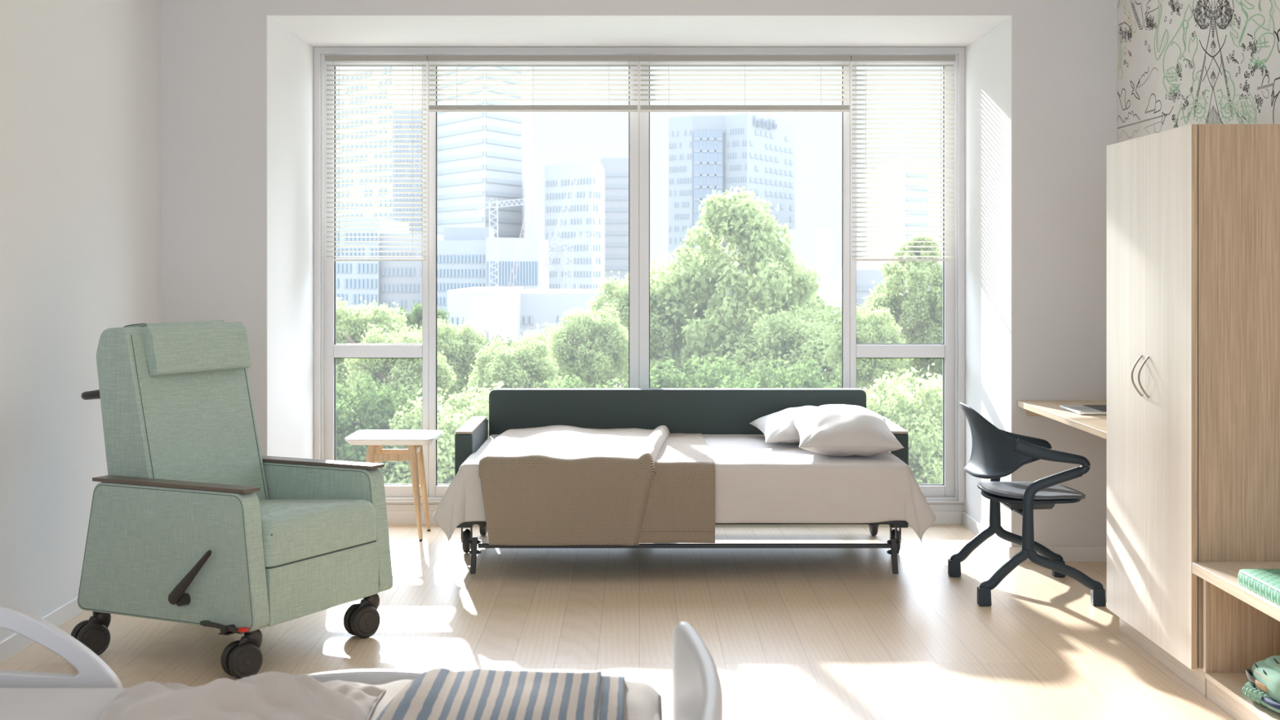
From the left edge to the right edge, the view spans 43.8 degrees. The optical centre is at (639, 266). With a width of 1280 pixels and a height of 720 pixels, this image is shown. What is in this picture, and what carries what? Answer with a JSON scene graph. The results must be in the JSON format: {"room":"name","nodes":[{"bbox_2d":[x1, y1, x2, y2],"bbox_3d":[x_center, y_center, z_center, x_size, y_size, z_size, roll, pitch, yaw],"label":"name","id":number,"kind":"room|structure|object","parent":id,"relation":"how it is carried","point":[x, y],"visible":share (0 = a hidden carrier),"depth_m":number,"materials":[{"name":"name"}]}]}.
{"room":"care facility","nodes":[
{"label":"care facility","id":0,"kind":"room"},
{"bbox_2d":[0,0,161,640],"bbox_3d":[-2.340,-0.050,3.190,0.200,2.860,11.180,0,0,0],"label":"wall","id":1,"kind":"structure","parent":0,"point":[80,80],"depth_m":6.19,"materials":[{"name":"grey paint"}]},
{"bbox_2d":[0,595,84,662],"bbox_3d":[-2.234,1.346,2.623,0.012,0.068,9.647,0,0,0],"label":"baseboard","id":2,"kind":"structure","parent":1,"relation":"attached to","point":[14,642],"depth_m":5.99,"materials":[{"name":"paint"}]},
{"bbox_2d":[0,524,1235,719],"bbox_3d":[0.000,1.505,3.190,4.880,0.250,11.180,0,0,0],"label":"floor","id":3,"kind":"structure","parent":0,"point":[788,633],"depth_m":6.05,"materials":[{"name":"brown wood"}]},
{"bbox_2d":[71,320,393,679],"bbox_3d":[-1.551,0.793,5.838,0.981,1.173,0.840,0,0,27],"label":"recliner","id":4,"kind":"object","parent":3,"relation":"on","point":[189,522],"visible":0.98,"depth_m":5.65,"materials":[{"name":"green fabric"}]},
{"bbox_2d":[258,499,376,567],"bbox_3d":[-1.352,0.935,5.764,0.554,0.165,0.618,0,0,27],"label":"seat cushion","id":5,"kind":"object","parent":4,"relation":"on","point":[294,533],"depth_m":5.62,"materials":[{"name":"green fabric"}]},
{"bbox_2d":[0,603,722,719],"bbox_3d":[-0.948,0.950,2.868,2.185,0.860,1.075,0,0,0],"label":"hospital bed","id":6,"kind":"object","parent":3,"relation":"on","point":[697,693],"visible":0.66,"depth_m":3.24,"materials":[{"name":"white plastic"}]},
{"bbox_2d":[98,671,386,719],"bbox_3d":[-0.755,0.826,2.930,0.534,0.108,0.543,0,0,-5],"label":"blanket","id":7,"kind":"object","parent":6,"relation":"on","point":[267,695],"visible":1,"depth_m":2.93,"materials":[{"name":"beige fabric"}]},
{"bbox_2d":[355,679,662,719],"bbox_3d":[-0.288,0.892,2.832,0.666,0.093,0.960,0,0,0],"label":"linens","id":8,"kind":"object","parent":6,"relation":"on","point":[642,701],"visible":0.13,"depth_m":3.15,"materials":[{"name":"white fabric"}]},
{"bbox_2d":[376,667,624,719],"bbox_3d":[-0.277,0.859,2.765,0.495,0.098,1.000,0,0,0],"label":"striped blanket","id":9,"kind":"object","parent":8,"relation":"on","point":[437,693],"visible":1,"depth_m":3.06,"materials":[{"name":"fabric"}]},
{"bbox_2d":[345,430,443,541],"bbox_3d":[-1.250,1.120,8.135,0.449,0.520,0.449,0,0,0],"label":"side table","id":10,"kind":"object","parent":3,"relation":"on","point":[375,440],"visible":0.9,"depth_m":8.02,"materials":[{"name":"white laminate"}]},
{"bbox_2d":[454,388,908,573],"bbox_3d":[0.198,1.009,7.665,2.125,0.742,1.340,0,0,0],"label":"sofa","id":11,"kind":"object","parent":3,"relation":"on","point":[682,411],"visible":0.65,"depth_m":8.22,"materials":[{"name":"grey fabric"}]},
{"bbox_2d":[433,434,935,542],"bbox_3d":[0.195,1.036,7.569,2.201,0.341,1.285,0,0,0],"label":"sheet","id":12,"kind":"object","parent":11,"relation":"on","point":[757,481],"visible":0.5,"depth_m":6.96,"materials":[{"name":"white fabric"}]},
{"bbox_2d":[478,425,715,545],"bbox_3d":[-0.187,1.006,7.551,1.033,0.418,1.279,0,0,0],"label":"throw blanket","id":13,"kind":"object","parent":12,"relation":"on","point":[552,485],"visible":1,"depth_m":6.94,"materials":[{"name":"brown fabric"}]},
{"bbox_2d":[749,405,817,443],"bbox_3d":[0.855,0.772,7.860,0.552,0.156,0.604,0,0,-3],"label":"pillow","id":14,"kind":"object","parent":12,"relation":"on","point":[779,426],"visible":0.44,"depth_m":7.71,"materials":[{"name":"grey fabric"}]},
{"bbox_2d":[794,404,904,456],"bbox_3d":[0.955,0.762,7.420,0.468,0.214,0.691,0,0,2],"label":"pillow","id":15,"kind":"object","parent":12,"relation":"on","point":[828,429],"visible":1,"depth_m":7.15,"materials":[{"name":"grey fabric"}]},
{"bbox_2d":[947,402,1106,606],"bbox_3d":[1.632,0.982,6.775,0.520,0.797,0.654,0,0,0],"label":"desk chair","id":16,"kind":"object","parent":3,"relation":"on","point":[997,453],"visible":1,"depth_m":6.56,"materials":[{"name":"black plastic"}]},
{"bbox_2d":[1106,124,1279,696],"bbox_3d":[1.980,0.462,5.552,0.507,1.836,0.926,0,0,0],"label":"wardrobe","id":17,"kind":"object","parent":3,"relation":"on","point":[1193,210],"visible":0.95,"depth_m":5.14,"materials":[{"name":"brown wood"}]},
{"bbox_2d":[1191,561,1279,719],"bbox_3d":[2.001,1.163,4.273,0.467,0.434,1.646,0,0,0],"label":"shelf unit","id":18,"kind":"object","parent":3,"relation":"on","point":[1242,627],"visible":0.86,"depth_m":5.06,"materials":[{"name":"brown wood"}]},
{"bbox_2d":[1205,672,1279,719],"bbox_3d":[2.017,1.301,4.264,0.434,0.018,1.590,0,0,0],"label":"shelf","id":19,"kind":"object","parent":18,"relation":"attached to","point":[1230,685],"depth_m":4.86,"materials":[{"name":"brown wood"}]},
{"bbox_2d":[1238,568,1279,606],"bbox_3d":[1.978,0.922,4.155,0.400,0.048,1.160,0,0,0],"label":"bench cushion","id":20,"kind":"object","parent":18,"relation":"on","point":[1265,583],"visible":1,"depth_m":4.59,"materials":[{"name":"green fabric"}]},
{"bbox_2d":[1241,655,1279,712],"bbox_3d":[1.915,1.221,4.653,0.258,0.141,0.348,0,0,0],"label":"backpack","id":21,"kind":"object","parent":18,"relation":"on","point":[1263,687],"visible":1,"depth_m":4.65,"materials":[{"name":"green fabric"}]},
{"bbox_2d":[160,0,1117,546],"bbox_3d":[0.000,-0.050,8.114,4.480,2.860,1.333,0,0,0],"label":"wall","id":22,"kind":"structure","parent":0,"point":[213,52],"depth_m":7.45,"materials":[{"name":"grey paint"}]},
{"bbox_2d":[266,14,313,458],"bbox_3d":[-1.745,0.102,8.018,0.004,2.557,1.144,0,0,0],"label":"window side reveal","id":23,"kind":"structure","parent":22,"relation":"attached to","point":[289,58],"depth_m":7.90,"materials":[{"name":"white paint"}]},
{"bbox_2d":[324,57,428,496],"bbox_3d":[-1.424,0.057,8.613,0.572,2.373,0.075,0,0,0],"label":"window","id":24,"kind":"structure","parent":22,"relation":"in","point":[332,350],"depth_m":8.57,"materials":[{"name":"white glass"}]},
{"bbox_2d":[324,54,427,261],"bbox_3d":[-1.402,-0.576,8.472,0.543,1.096,0.030,0,0,0],"label":"blind","id":25,"kind":"object","parent":24,"relation":"attached to","point":[339,58],"visible":1,"depth_m":8.47,"materials":[{"name":"white"}]},
{"bbox_2d":[428,57,639,496],"bbox_3d":[-0.570,0.057,8.613,1.135,2.373,0.075,0,0,0],"label":"window","id":26,"kind":"structure","parent":22,"relation":"in","point":[435,489],"depth_m":8.57,"materials":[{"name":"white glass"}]},
{"bbox_2d":[427,54,638,111],"bbox_3d":[-0.566,-0.974,8.472,1.124,0.300,0.030,0,0,0],"label":"blind","id":27,"kind":"object","parent":26,"relation":"attached to","point":[430,57],"visible":1,"depth_m":8.46,"materials":[{"name":"white"}]},
{"bbox_2d":[313,47,964,502],"bbox_3d":[-0.001,0.045,8.566,3.482,2.434,0.128,0,0,0],"label":"trim","id":28,"kind":"structure","parent":22,"relation":"attached to","point":[319,53],"depth_m":8.50,"materials":[{"name":"white paint"}]},
{"bbox_2d":[266,14,1011,47],"bbox_3d":[-0.001,-1.175,8.018,3.484,0.004,1.144,0,0,0],"label":"window recess soffit","id":29,"kind":"structure","parent":22,"relation":"attached to","point":[317,30],"depth_m":7.88,"materials":[{"name":"white paint"}]},
{"bbox_2d":[386,511,962,524],"bbox_3d":[-0.001,1.346,8.524,3.460,0.068,0.012,0,0,0],"label":"baseboard","id":30,"kind":"structure","parent":22,"relation":"attached to","point":[393,517],"depth_m":8.52,"materials":[{"name":"paint"}]},
{"bbox_2d":[639,61,849,388],"bbox_3d":[0.566,0.057,8.613,1.138,2.373,0.075,0,0,0],"label":"window","id":31,"kind":"structure","parent":22,"relation":"in","point":[644,117],"depth_m":8.57,"materials":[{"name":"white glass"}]},
{"bbox_2d":[639,54,850,111],"bbox_3d":[0.561,-0.974,8.472,1.126,0.300,0.030,0,0,0],"label":"blind","id":32,"kind":"object","parent":31,"relation":"attached to","point":[668,58],"visible":1,"depth_m":8.46,"materials":[{"name":"white"}]},
{"bbox_2d":[849,61,954,496],"bbox_3d":[1.424,0.057,8.613,0.578,2.373,0.075,0,0,0],"label":"window","id":33,"kind":"structure","parent":22,"relation":"in","point":[945,350],"depth_m":8.57,"materials":[{"name":"white metal"}]},
{"bbox_2d":[850,54,955,261],"bbox_3d":[1.404,-0.576,8.472,0.555,1.096,0.030,0,0,0],"label":"blind","id":34,"kind":"object","parent":33,"relation":"attached to","point":[853,57],"visible":1,"depth_m":8.47,"materials":[{"name":"white"}]},
{"bbox_2d":[963,14,1012,546],"bbox_3d":[1.743,0.102,8.018,0.004,2.557,1.144,0,0,0],"label":"window side reveal","id":35,"kind":"structure","parent":22,"relation":"attached to","point":[988,58],"depth_m":7.94,"materials":[{"name":"white paint"}]},
{"bbox_2d":[1011,546,1106,561],"bbox_3d":[1.990,1.346,7.441,0.499,0.068,0.012,0,0,0],"label":"baseboard","id":36,"kind":"structure","parent":22,"relation":"attached to","point":[1068,553],"depth_m":7.44,"materials":[{"name":"paint"}]},
{"bbox_2d":[386,503,964,511],"bbox_3d":[-0.001,1.329,8.590,3.484,0.103,0.120,0,0,0],"label":"wall","id":37,"kind":"structure","parent":0,"point":[389,507],"depth_m":8.53,"materials":[{"name":"paint"}]},
{"bbox_2d":[386,502,964,503],"bbox_3d":[-0.001,1.268,8.562,3.480,0.012,0.076,0,0,0],"label":"trim","id":38,"kind":"structure","parent":37,"relation":"on","point":[386,502],"depth_m":8.52,"materials":[{"name":"white paint"}]},
{"bbox_2d":[962,511,1011,559],"bbox_3d":[1.735,1.346,7.973,0.012,0.068,1.075,0,0,0],"label":"baseboard","id":39,"kind":"structure","parent":37,"relation":"attached to","point":[1002,548],"depth_m":7.83,"materials":[{"name":"paint"}]},
{"bbox_3d":[2.340,-0.050,3.190,0.200,2.860,11.180,0,0,0],"label":"wall","id":40,"kind":"structure","parent":0,"visible":0},
{"bbox_2d":[1016,400,1106,439],"bbox_3d":[2.000,0.664,6.731,0.468,0.073,1.430,0,0,0],"label":"desk","id":41,"kind":"object","parent":40,"relation":"attached to","point":[1095,424],"visible":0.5,"depth_m":6.79,"materials":[{"name":"brown wood"}]},
{"bbox_2d":[1059,404,1106,414],"bbox_3d":[2.007,0.516,6.885,0.290,0.223,0.344,0,0,0],"label":"laptop","id":42,"kind":"object","parent":41,"relation":"on","point":[1079,409],"visible":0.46,"depth_m":6.85,"materials":[{"name":"metal"}]},
{"bbox_2d":[1117,0,1279,142],"bbox_3d":[2.238,-0.099,5.723,0.003,2.758,3.446,0,0,0],"label":"wall mural","id":43,"kind":"object","parent":40,"relation":"attached to","point":[1180,63],"visible":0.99,"depth_m":6.39,"materials":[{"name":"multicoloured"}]},
{"label":"outside","id":44,"kind":"structure","parent":0,"visible":0},
{"bbox_2d":[339,284,942,440],"bbox_3d":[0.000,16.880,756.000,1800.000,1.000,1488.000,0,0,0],"label":"ground","id":45,"kind":"structure","parent":44,"point":[835,286],"depth_m":813.13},
{"bbox_2d":[336,217,408,324],"bbox_3d":[-65.105,2.790,374.000,15.366,27.180,48.000,0,0,0],"label":"office tower","id":46,"kind":"structure","parent":45,"relation":"on","point":[354,279],"depth_m":353.33,"materials":[{"name":"stone"}]},
{"bbox_2d":[336,66,421,219],"bbox_3d":[-107.906,-33.710,639.000,30.188,100.180,78.000,0,0,0],"label":"office tower","id":47,"kind":"structure","parent":45,"relation":"on","point":[337,67],"depth_m":619.96,"materials":[{"name":"blue glass"}]},
{"bbox_2d":[336,296,422,402],"bbox_3d":[-6.616,8.544,38.133,2.909,15.678,2.892,0,0,24],"label":"leafy tree","id":48,"kind":"object","parent":45,"relation":"on","point":[349,330],"visible":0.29,"depth_m":37.50,"materials":[{"name":"green plant"}]},
{"bbox_2d":[336,375,440,483],"bbox_3d":[-5.462,9.225,30.044,3.892,14.317,3.456,0,0,22],"label":"leafy tree","id":49,"kind":"object","parent":45,"relation":"on","point":[369,414],"visible":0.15,"depth_m":29.56,"materials":[{"name":"green plant"}]},
{"bbox_2d":[343,323,457,415],"bbox_3d":[-5.212,8.797,34.109,2.291,15.172,2.277,0,0,30],"label":"leafy tree","id":50,"kind":"object","parent":45,"relation":"on","point":[407,372],"visible":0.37,"depth_m":33.64,"materials":[{"name":"green plant"}]},
{"bbox_2d":[392,110,422,233],"bbox_3d":[-81.725,-19.285,578.875,10.500,71.330,38.250,0,0,0],"label":"office tower","id":51,"kind":"structure","parent":45,"relation":"on","point":[393,111],"depth_m":559.95,"materials":[{"name":"glass"}]},
{"bbox_2d":[380,233,443,315],"bbox_3d":[-51.535,4.560,370.875,11.770,23.640,38.250,0,0,0],"label":"office tower","id":52,"kind":"structure","parent":45,"relation":"on","point":[401,282],"depth_m":352.03,"materials":[{"name":"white glass"}]},
{"bbox_2d":[395,302,450,336],"bbox_3d":[-6.205,8.697,44.916,1.910,15.372,2.151,0,0,-2],"label":"leafy tree","id":53,"kind":"object","parent":45,"relation":"on","point":[415,317],"visible":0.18,"depth_m":44.66,"materials":[{"name":"green plant"}]},
{"bbox_2d":[381,377,504,484],"bbox_3d":[-3.271,9.217,28.834,3.355,14.333,3.375,0,0,-29],"label":"leafy tree","id":54,"kind":"object","parent":45,"relation":"on","point":[449,420],"visible":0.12,"depth_m":28.48,"materials":[{"name":"green plant"}]},
{"bbox_2d":[419,315,488,412],"bbox_3d":[-4.744,8.802,40.113,2.314,15.163,2.328,0,0,-26],"label":"leafy tree","id":55,"kind":"object","parent":45,"relation":"on","point":[460,346],"visible":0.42,"depth_m":39.45,"materials":[{"name":"green plant"}]},
{"bbox_2d":[437,227,494,319],"bbox_3d":[-37.090,4.009,346.468,11.414,24.742,43.065,0,0,0],"label":"office tower","id":56,"kind":"structure","parent":45,"relation":"on","point":[461,254],"depth_m":327.97,"materials":[{"name":"stone"}]},
{"bbox_2d":[443,227,494,240],"bbox_3d":[-37.090,-6.862,346.400,10.000,3.000,10.000,0,0,0],"label":"roof structure","id":57,"kind":"object","parent":56,"relation":"on","point":[449,233],"depth_m":341.37},
{"bbox_2d":[437,66,532,238],"bbox_3d":[-56.759,-28.385,559.000,33.131,89.530,78.000,0,0,0],"label":"office tower","id":58,"kind":"structure","parent":45,"relation":"on","point":[482,157],"depth_m":536.00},
{"bbox_2d":[447,287,522,339],"bbox_3d":[-23.646,9.951,246.500,8.339,12.858,43.000,0,0,0],"label":"office tower","id":59,"kind":"structure","parent":45,"relation":"on","point":[458,300],"depth_m":229.19,"materials":[{"name":"white concrete"}]},
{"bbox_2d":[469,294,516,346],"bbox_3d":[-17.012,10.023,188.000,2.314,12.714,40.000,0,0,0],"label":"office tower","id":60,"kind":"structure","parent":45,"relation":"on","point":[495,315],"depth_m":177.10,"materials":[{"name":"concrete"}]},
{"bbox_2d":[476,198,527,287],"bbox_3d":[-25.949,1.787,300.000,9.544,29.317,0.195,0,0,0],"label":"tower crane","id":61,"kind":"object","parent":45,"relation":"on","point":[493,202],"visible":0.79,"depth_m":299.94,"materials":[{"name":"white paint"}]},
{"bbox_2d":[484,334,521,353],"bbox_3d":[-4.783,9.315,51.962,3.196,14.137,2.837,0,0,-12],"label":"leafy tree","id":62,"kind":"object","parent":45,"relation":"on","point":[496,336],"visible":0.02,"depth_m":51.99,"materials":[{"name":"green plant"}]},
{"bbox_2d":[463,329,565,404],"bbox_3d":[-2.830,8.917,35.889,2.411,14.932,2.426,0,0,-16],"label":"leafy tree","id":63,"kind":"object","parent":45,"relation":"on","point":[517,368],"visible":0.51,"depth_m":35.41,"materials":[{"name":"green plant"}]},
{"bbox_2d":[485,237,548,290],"bbox_3d":[-25.802,5.290,343.000,10.195,22.180,46.000,0,0,0],"label":"office tower","id":64,"kind":"structure","parent":45,"relation":"on","point":[531,273],"depth_m":324.63,"materials":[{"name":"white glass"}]},
{"bbox_2d":[507,168,542,287],"bbox_3d":[-22.141,-1.028,300.000,7.512,34.938,0.156,0,0,0],"label":"tower crane","id":65,"kind":"object","parent":45,"relation":"on","point":[540,174],"visible":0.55,"depth_m":299.94,"materials":[{"name":"orange paint"}]},
{"bbox_2d":[520,288,606,344],"bbox_3d":[-10.136,10.401,284.960,22.466,11.959,46.079,0,0,0],"label":"office tower","id":66,"kind":"structure","parent":45,"relation":"on","point":[538,306],"depth_m":264.37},
{"bbox_2d":[515,322,617,387],"bbox_3d":[-2.398,9.013,46.100,3.501,14.740,3.522,0,0,15],"label":"leafy tree","id":67,"kind":"object","parent":45,"relation":"on","point":[540,335],"visible":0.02,"depth_m":45.77,"materials":[{"name":"green plant"}]},
{"bbox_2d":[536,173,597,288],"bbox_3d":[-14.142,-0.863,310.000,11.859,34.669,0.195,0,0,0],"label":"tower crane","id":68,"kind":"object","parent":45,"relation":"on","point":[566,196],"visible":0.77,"depth_m":309.91,"materials":[{"name":"white paint"}]},
{"bbox_2d":[544,161,604,288],"bbox_3d":[-21.519,-8.223,529.000,19.038,49.205,58.000,0,0,0],"label":"office tower","id":69,"kind":"structure","parent":45,"relation":"on","point":[585,214],"depth_m":508.35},
{"bbox_2d":[546,302,628,388],"bbox_3d":[-1.155,8.634,38.926,2.269,15.498,2.256,0,0,-1],"label":"leafy tree","id":70,"kind":"object","parent":45,"relation":"on","point":[575,350],"visible":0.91,"depth_m":38.46,"materials":[{"name":"green plant"}]},
{"bbox_2d":[537,374,660,388],"bbox_3d":[-1.016,9.246,30.871,3.947,14.274,4.445,0,0,-37],"label":"leafy tree","id":71,"kind":"object","parent":45,"relation":"on","point":[569,384],"visible":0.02,"depth_m":30.94,"materials":[{"name":"green plant"}]},
{"bbox_2d":[600,158,628,287],"bbox_3d":[-6.094,-12.248,618.875,17.062,57.255,38.250,0,0,0],"label":"office tower","id":72,"kind":"structure","parent":45,"relation":"on","point":[615,170],"depth_m":600.00,"materials":[{"name":"glass"}]},
{"bbox_2d":[585,271,679,388],"bbox_3d":[-0.203,8.251,43.000,2.634,16.263,2.618,0,0,-41],"label":"leafy tree","id":73,"kind":"object","parent":45,"relation":"on","point":[620,297],"visible":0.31,"depth_m":42.47,"materials":[{"name":"green plant"}]},
{"bbox_2d":[609,254,728,337],"bbox_3d":[0.822,8.014,46.852,3.742,16.738,3.721,0,0,11],"label":"leafy tree","id":74,"kind":"object","parent":45,"relation":"on","point":[702,315],"visible":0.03,"depth_m":45.95,"materials":[{"name":"green plant"}]},
{"bbox_2d":[625,354,755,388],"bbox_3d":[1.331,9.108,33.083,4.732,14.551,4.202,0,0,-22],"label":"leafy tree","id":75,"kind":"object","parent":45,"relation":"on","point":[707,380],"visible":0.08,"depth_m":32.82,"materials":[{"name":"green plant"}]},
{"bbox_2d":[665,113,795,295],"bbox_3d":[42.181,15.381,726.500,59.423,161.588,93.000,0,0,0],"label":"office tower","id":76,"kind":"structure","parent":45,"relation":"on","point":[704,154],"depth_m":692.46,"materials":[{"name":"stone"}]},
{"bbox_2d":[649,186,835,386],"bbox_3d":[2.633,7.079,43.952,6.119,18.607,6.411,0,0,27],"label":"leafy tree","id":77,"kind":"object","parent":45,"relation":"on","point":[778,285],"visible":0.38,"depth_m":42.92,"materials":[{"name":"green plant"}]},
{"bbox_2d":[737,262,830,322],"bbox_3d":[4.230,7.996,48.092,3.215,16.773,3.234,0,0,15],"label":"leafy tree","id":78,"kind":"object","parent":45,"relation":"on","point":[748,299],"visible":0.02,"depth_m":47.40,"materials":[{"name":"green plant"}]},
{"bbox_2d":[714,358,870,394],"bbox_3d":[2.998,9.061,30.149,3.456,14.645,3.892,0,0,-6],"label":"leafy tree","id":79,"kind":"object","parent":45,"relation":"on","point":[804,379],"visible":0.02,"depth_m":30.06,"materials":[{"name":"green plant"}]},
{"bbox_2d":[725,299,861,389],"bbox_3d":[4.280,8.617,40.810,3.767,15.532,3.745,0,0,45],"label":"leafy tree","id":80,"kind":"object","parent":45,"relation":"on","point":[775,344],"visible":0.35,"depth_m":40.37,"materials":[{"name":"green plant"}]},
{"bbox_2d":[777,228,832,307],"bbox_3d":[41.625,3.565,414.000,13.750,25.630,48.000,0,0,0],"label":"office tower","id":81,"kind":"structure","parent":45,"relation":"on","point":[815,244],"depth_m":394.26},
{"bbox_2d":[838,269,884,315],"bbox_3d":[61.884,8.584,438.875,9.581,15.592,38.250,0,0,0],"label":"office tower","id":82,"kind":"structure","parent":45,"relation":"on","point":[864,277],"depth_m":420.00,"materials":[{"name":"stone"}]},
{"bbox_2d":[820,302,913,393],"bbox_3d":[5.086,8.598,35.994,1.984,15.571,1.973,0,0,-44],"label":"leafy tree","id":83,"kind":"object","parent":45,"relation":"on","point":[868,331],"visible":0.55,"depth_m":35.59,"materials":[{"name":"green plant"}]},
{"bbox_2d":[859,156,942,307],"bbox_3d":[118.166,-14.710,679.000,32.731,62.180,118.000,0,0,0],"label":"office tower","id":84,"kind":"structure","parent":45,"relation":"on","point":[863,264],"depth_m":652.25,"materials":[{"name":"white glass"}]},
{"bbox_2d":[862,232,942,455],"bbox_3d":[7.032,7.759,40.010,2.846,17.248,2.716,0,0,9],"label":"leafy tree","id":85,"kind":"object","parent":45,"relation":"on","point":[926,313],"visible":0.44,"depth_m":39.30,"materials":[{"name":"green plant"}]},
{"bbox_2d":[862,363,942,484],"bbox_3d":[4.593,9.050,27.955,3.240,14.666,3.259,0,0,33],"label":"leafy tree","id":86,"kind":"object","parent":45,"relation":"on","point":[922,420],"visible":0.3,"depth_m":27.11,"materials":[{"name":"green plant"}]},
{"bbox_2d":[934,342,942,379],"bbox_3d":[8.641,8.652,37.891,2.765,15.462,3.114,0,0,-22],"label":"leafy tree","id":87,"kind":"object","parent":45,"relation":"on","point":[935,360],"visible":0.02,"depth_m":38.48,"materials":[{"name":"green plant"}]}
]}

